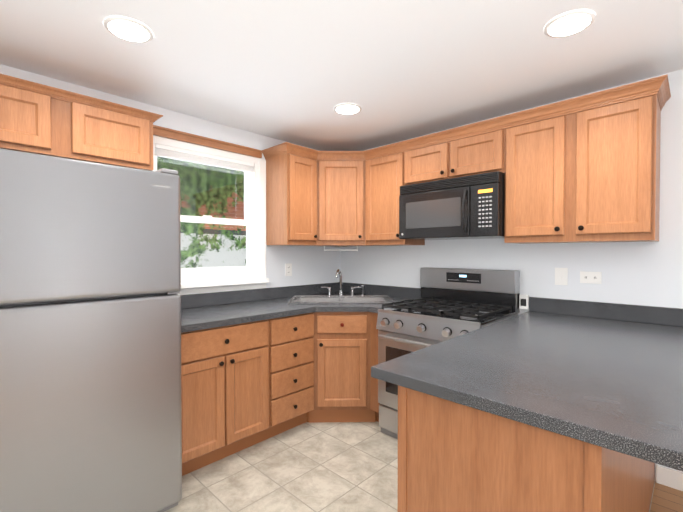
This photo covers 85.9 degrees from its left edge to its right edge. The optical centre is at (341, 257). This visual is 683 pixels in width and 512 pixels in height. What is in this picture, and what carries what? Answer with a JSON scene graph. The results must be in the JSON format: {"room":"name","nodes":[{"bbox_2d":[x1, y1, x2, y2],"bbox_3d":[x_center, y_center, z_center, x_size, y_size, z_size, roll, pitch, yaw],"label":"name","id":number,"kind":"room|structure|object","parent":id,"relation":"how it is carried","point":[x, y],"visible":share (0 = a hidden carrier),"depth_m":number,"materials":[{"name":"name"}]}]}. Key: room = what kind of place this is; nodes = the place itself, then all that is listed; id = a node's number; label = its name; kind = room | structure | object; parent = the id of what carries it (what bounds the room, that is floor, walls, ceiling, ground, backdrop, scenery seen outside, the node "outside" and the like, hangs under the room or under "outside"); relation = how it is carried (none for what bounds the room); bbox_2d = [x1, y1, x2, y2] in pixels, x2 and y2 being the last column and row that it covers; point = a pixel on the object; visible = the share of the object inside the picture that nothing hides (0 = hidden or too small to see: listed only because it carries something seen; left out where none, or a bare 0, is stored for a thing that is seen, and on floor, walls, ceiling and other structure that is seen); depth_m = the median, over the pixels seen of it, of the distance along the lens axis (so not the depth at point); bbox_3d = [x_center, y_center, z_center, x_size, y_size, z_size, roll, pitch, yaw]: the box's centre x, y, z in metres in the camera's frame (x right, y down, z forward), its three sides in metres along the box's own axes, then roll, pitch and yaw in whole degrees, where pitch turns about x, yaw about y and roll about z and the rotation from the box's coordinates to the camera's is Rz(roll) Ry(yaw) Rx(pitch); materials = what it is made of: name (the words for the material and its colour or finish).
{"room":"kitchen","nodes":[
{"label":"kitchen","id":0,"kind":"room"},
{"bbox_2d":[0,64,339,294],"bbox_3d":[-1.944,0.158,1.991,0.150,2.400,5.700,1,1,44],"label":"wall","id":1,"kind":"structure","parent":0,"point":[310,264],"depth_m":3.12,"materials":[{"name":"white paint"}]},
{"bbox_2d":[0,74,67,157],"bbox_3d":[-1.692,-0.698,1.897,0.323,0.334,0.348,1,1,44],"label":"upper cabinet","id":2,"kind":"object","parent":1,"relation":"attached to","point":[38,118],"depth_m":1.83,"materials":[{"name":"brown wood"}]},
{"bbox_2d":[64,90,155,170],"bbox_3d":[-1.414,-0.702,2.186,0.323,0.334,0.453,1,1,44],"label":"upper cabinet","id":3,"kind":"object","parent":1,"relation":"attached to","point":[99,131],"depth_m":2.07,"materials":[{"name":"brown wood"}]},
{"bbox_2d":[153,125,261,157],"bbox_3d":[-1.007,-0.882,2.817,0.030,0.064,0.926,1,1,44],"label":"window valance","id":4,"kind":"object","parent":1,"relation":"attached to","point":[164,132],"visible":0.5,"depth_m":2.78,"materials":[{"name":"brown wood"}]},
{"bbox_2d":[153,136,268,294],"bbox_3d":[-1.045,-0.290,2.865,0.180,1.116,1.025,1,1,44],"label":"window","id":5,"kind":"structure","parent":1,"relation":"in","point":[251,274],"depth_m":3.02,"materials":[{"name":"white wood"}]},
{"bbox_2d":[155,144,253,221],"bbox_3d":[-1.026,-0.548,2.846,0.026,0.499,0.792,1,1,44],"label":"window blind","id":6,"kind":"object","parent":5,"relation":"attached to","point":[194,157],"visible":0.9,"depth_m":2.81,"materials":[{"name":"white"}]},
{"bbox_2d":[180,282,338,308],"bbox_3d":[-0.697,0.317,3.161,0.019,0.099,1.984,1,1,44],"label":"backsplash","id":7,"kind":"structure","parent":1,"relation":"attached to","point":[208,299],"depth_m":3.09,"materials":[{"name":"stone"}]},
{"bbox_2d":[285,263,291,275],"bbox_3d":[-0.488,0.111,3.384,0.009,0.115,0.075,1,1,44],"label":"electrical outlet plate","id":8,"kind":"object","parent":1,"relation":"attached to","point":[288,269],"visible":1,"depth_m":3.38,"materials":[{"name":"white plastic"}]},
{"bbox_2d":[262,142,317,245],"bbox_3d":[-0.433,-0.516,3.204,0.322,0.816,0.323,1,1,44],"label":"upper cabinet","id":9,"kind":"object","parent":1,"relation":"attached to","point":[291,169],"depth_m":3.09,"materials":[{"name":"brown wood"}]},
{"bbox_2d":[318,151,365,246],"bbox_3d":[-0.007,-0.519,3.440,0.608,0.816,0.608,1,1,44],"label":"upper cabinet","id":10,"kind":"object","parent":1,"relation":"attached to","point":[341,174],"depth_m":3.22,"materials":[{"name":"brown wood"}]},
{"bbox_2d":[324,246,357,250],"bbox_3d":[-0.006,-0.086,3.378,0.308,0.050,0.024,0,1,-1],"label":"paper towel holder","id":11,"kind":"object","parent":10,"relation":"attached to","point":[340,249],"visible":1,"depth_m":3.38,"materials":[{"name":"white"}]},
{"bbox_2d":[0,0,682,150],"bbox_3d":[0.053,-1.056,0.047,5.700,0.080,5.700,1,1,44],"label":"ceiling","id":12,"kind":"structure","parent":0,"point":[294,71],"depth_m":1.90,"materials":[{"name":"white paint"}]},
{"bbox_2d":[104,16,152,42],"bbox_3d":[-0.966,-1.033,1.670,0.196,0.008,0.196,1,1,44],"label":"recessed light","id":13,"kind":"object","parent":12,"relation":"in","point":[127,29],"visible":1,"depth_m":1.66,"materials":[{"name":"white"}]},
{"bbox_2d":[334,103,361,114],"bbox_3d":[0.043,-1.046,2.586,0.196,0.008,0.196,1,1,44],"label":"recessed light","id":14,"kind":"object","parent":12,"relation":"in","point":[347,108],"visible":0.98,"depth_m":2.56,"materials":[{"name":"white glass"}]},
{"bbox_2d":[544,9,595,37],"bbox_3d":[1.008,-1.032,1.627,0.196,0.008,0.196,1,1,44],"label":"recessed light","id":15,"kind":"object","parent":12,"relation":"in","point":[573,22],"visible":1,"depth_m":1.61,"materials":[{"name":"white glass"}]},
{"bbox_2d":[164,421,654,511],"bbox_3d":[-0.973,1.341,1.070,2.549,0.060,5.400,1,1,44],"label":"floor","id":16,"kind":"structure","parent":0,"point":[330,467],"depth_m":2.18,"materials":[{"name":"beige tile"}]},
{"bbox_2d":[0,148,181,511],"bbox_3d":[-1.363,0.426,1.890,0.771,1.747,0.760,1,1,44],"label":"refrigerator","id":17,"kind":"object","parent":16,"relation":"on","point":[90,346],"visible":1,"depth_m":1.60,"materials":[{"name":"grey metal"}]},
{"bbox_2d":[181,319,272,475],"bbox_3d":[-0.938,0.854,2.488,0.617,0.876,0.662,1,1,44],"label":"base cabinet","id":18,"kind":"object","parent":16,"relation":"on","point":[245,385],"depth_m":2.28,"materials":[{"name":"brown wood"}]},
{"bbox_2d":[181,292,416,332],"bbox_3d":[-0.331,0.391,2.810,1.036,0.039,1.984,1,1,44],"label":"countertop","id":19,"kind":"structure","parent":18,"relation":"on","point":[201,318],"depth_m":2.65,"materials":[{"name":"stone"}]},
{"bbox_2d":[288,295,394,303],"bbox_3d":[-0.002,0.439,3.182,0.870,0.176,0.452,0,1,-1],"label":"sink","id":20,"kind":"object","parent":19,"relation":"in","point":[322,299],"visible":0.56,"depth_m":3.32,"materials":[{"name":"silver metal"}]},
{"bbox_2d":[321,269,364,296],"bbox_3d":[0.015,0.229,3.355,0.287,0.258,0.299,1,1,44],"label":"faucet","id":21,"kind":"object","parent":19,"relation":"on","point":[338,273],"visible":1,"depth_m":3.35,"materials":[{"name":"silver metal"}]},
{"bbox_2d":[273,312,316,435],"bbox_3d":[-0.566,0.848,2.874,0.617,0.876,0.410,1,1,44],"label":"base cabinet","id":22,"kind":"object","parent":16,"relation":"on","point":[294,366],"depth_m":2.67,"materials":[{"name":"brown wood"}]},
{"bbox_2d":[313,312,379,421],"bbox_3d":[-0.003,0.843,3.247,0.908,0.876,0.908,1,1,44],"label":"base cabinet","id":23,"kind":"object","parent":16,"relation":"on","point":[345,344],"depth_m":2.81,"materials":[{"name":"brown wood"}]},
{"bbox_2d":[376,267,519,438],"bbox_3d":[0.750,0.689,2.637,0.760,1.200,0.735,1,1,44],"label":"stove","id":24,"kind":"object","parent":16,"relation":"on","point":[450,303],"visible":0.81,"depth_m":2.60,"materials":[{"name":"grey metal"}]},
{"bbox_2d":[398,385,645,511],"bbox_3d":[0.720,0.868,1.412,0.598,0.876,0.923,1,1,44],"label":"base cabinet","id":25,"kind":"object","parent":16,"relation":"on","point":[454,457],"depth_m":1.08,"materials":[{"name":"brown wood"}]},
{"bbox_2d":[371,297,682,471],"bbox_3d":[1.106,0.358,1.579,1.085,0.139,1.758,1,1,44],"label":"countertop","id":26,"kind":"structure","parent":25,"relation":"on","point":[606,375],"depth_m":1.26,"materials":[{"name":"stone"}]},
{"bbox_2d":[519,294,528,309],"bbox_3d":[1.292,0.313,2.596,0.057,0.100,0.036,1,1,44],"label":"electrical outlet box","id":27,"kind":"object","parent":26,"relation":"on","point":[523,301],"visible":0.98,"depth_m":2.58,"materials":[{"name":"white plastic"}]},
{"bbox_2d":[646,461,654,511],"bbox_3d":[1.321,0.860,2.037,0.594,0.876,0.811,1,1,44],"label":"base cabinet","id":28,"kind":"object","parent":16,"relation":"on","point":[650,466],"depth_m":1.88,"materials":[{"name":"brown wood"}]},
{"bbox_2d":[340,69,682,480],"bbox_3d":[1.980,0.157,2.061,5.340,2.400,0.150,1,1,44],"label":"wall","id":29,"kind":"structure","parent":0,"point":[642,272],"depth_m":2.35,"materials":[{"name":"white paint"}]},
{"bbox_2d":[342,282,420,298],"bbox_3d":[0.361,0.312,3.504,1.006,0.099,0.021,1,1,44],"label":"backsplash","id":30,"kind":"structure","parent":29,"relation":"attached to","point":[392,291],"depth_m":3.44,"materials":[{"name":"stone"}]},
{"bbox_2d":[366,142,424,245],"bbox_3d":[0.458,-0.516,3.190,0.410,0.816,0.322,1,1,44],"label":"upper cabinet","id":31,"kind":"object","parent":29,"relation":"attached to","point":[384,163],"depth_m":3.08,"materials":[{"name":"brown wood"}]},
{"bbox_2d":[402,130,449,185],"bbox_3d":[0.746,-0.743,2.909,0.390,0.355,0.322,1,1,44],"label":"upper cabinet","id":32,"kind":"object","parent":29,"relation":"attached to","point":[426,158],"depth_m":2.79,"materials":[{"name":"brown wood"}]},
{"bbox_2d":[450,115,505,177],"bbox_3d":[1.027,-0.739,2.638,0.390,0.355,0.322,1,1,44],"label":"upper cabinet","id":33,"kind":"object","parent":29,"relation":"attached to","point":[479,147],"depth_m":2.51,"materials":[{"name":"brown wood"}]},
{"bbox_2d":[399,171,504,239],"bbox_3d":[0.840,-0.352,2.731,0.764,0.416,0.453,1,1,44],"label":"microwave","id":34,"kind":"object","parent":33,"relation":"attached to","point":[469,207],"visible":0.98,"depth_m":2.56,"materials":[{"name":"black plastic"}]},
{"bbox_2d":[504,98,573,243],"bbox_3d":[1.302,-0.505,2.376,0.375,0.816,0.322,1,1,44],"label":"upper cabinet","id":35,"kind":"object","parent":29,"relation":"attached to","point":[539,176],"depth_m":2.25,"materials":[{"name":"brown wood"}]},
{"bbox_2d":[555,268,567,284],"bbox_3d":[1.462,0.125,2.445,0.075,0.115,0.015,1,1,44],"label":"switch plate","id":36,"kind":"object","parent":29,"relation":"attached to","point":[561,276],"visible":1,"depth_m":2.44,"materials":[{"name":"white plastic"}]},
{"bbox_2d":[580,271,601,283],"bbox_3d":[1.583,0.126,2.333,0.115,0.075,0.009,1,1,44],"label":"electrical outlet plate","id":37,"kind":"object","parent":29,"relation":"attached to","point":[591,277],"visible":1,"depth_m":2.33,"materials":[{"name":"white plastic"}]},
{"bbox_2d":[570,76,665,242],"bbox_3d":[1.573,-0.501,2.114,0.378,0.816,0.322,1,1,44],"label":"upper cabinet","id":38,"kind":"object","parent":29,"relation":"attached to","point":[584,169],"depth_m":1.99,"materials":[{"name":"brown wood"}]},
{"bbox_2d":[656,465,682,490],"bbox_3d":[2.841,1.260,1.131,2.849,0.100,0.014,1,1,44],"label":"baseboard","id":39,"kind":"structure","parent":29,"relation":"attached to","point":[668,477],"depth_m":2.07,"materials":[{"name":"white wood"}]},
{"bbox_2d":[650,481,682,511],"bbox_3d":[0.970,1.366,-0.805,2.851,0.060,5.400,1,1,44],"label":"floor","id":40,"kind":"structure","parent":0,"point":[666,499],"depth_m":1.97,"materials":[{"name":"brown wood"}]},
{"label":"outside","id":41,"kind":"structure","parent":0,"visible":0},
{"bbox_2d":[157,156,245,267],"bbox_3d":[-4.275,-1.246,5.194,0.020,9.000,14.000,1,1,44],"label":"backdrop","id":42,"kind":"structure","parent":41,"point":[228,197],"depth_m":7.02,"materials":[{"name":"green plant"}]}
]}

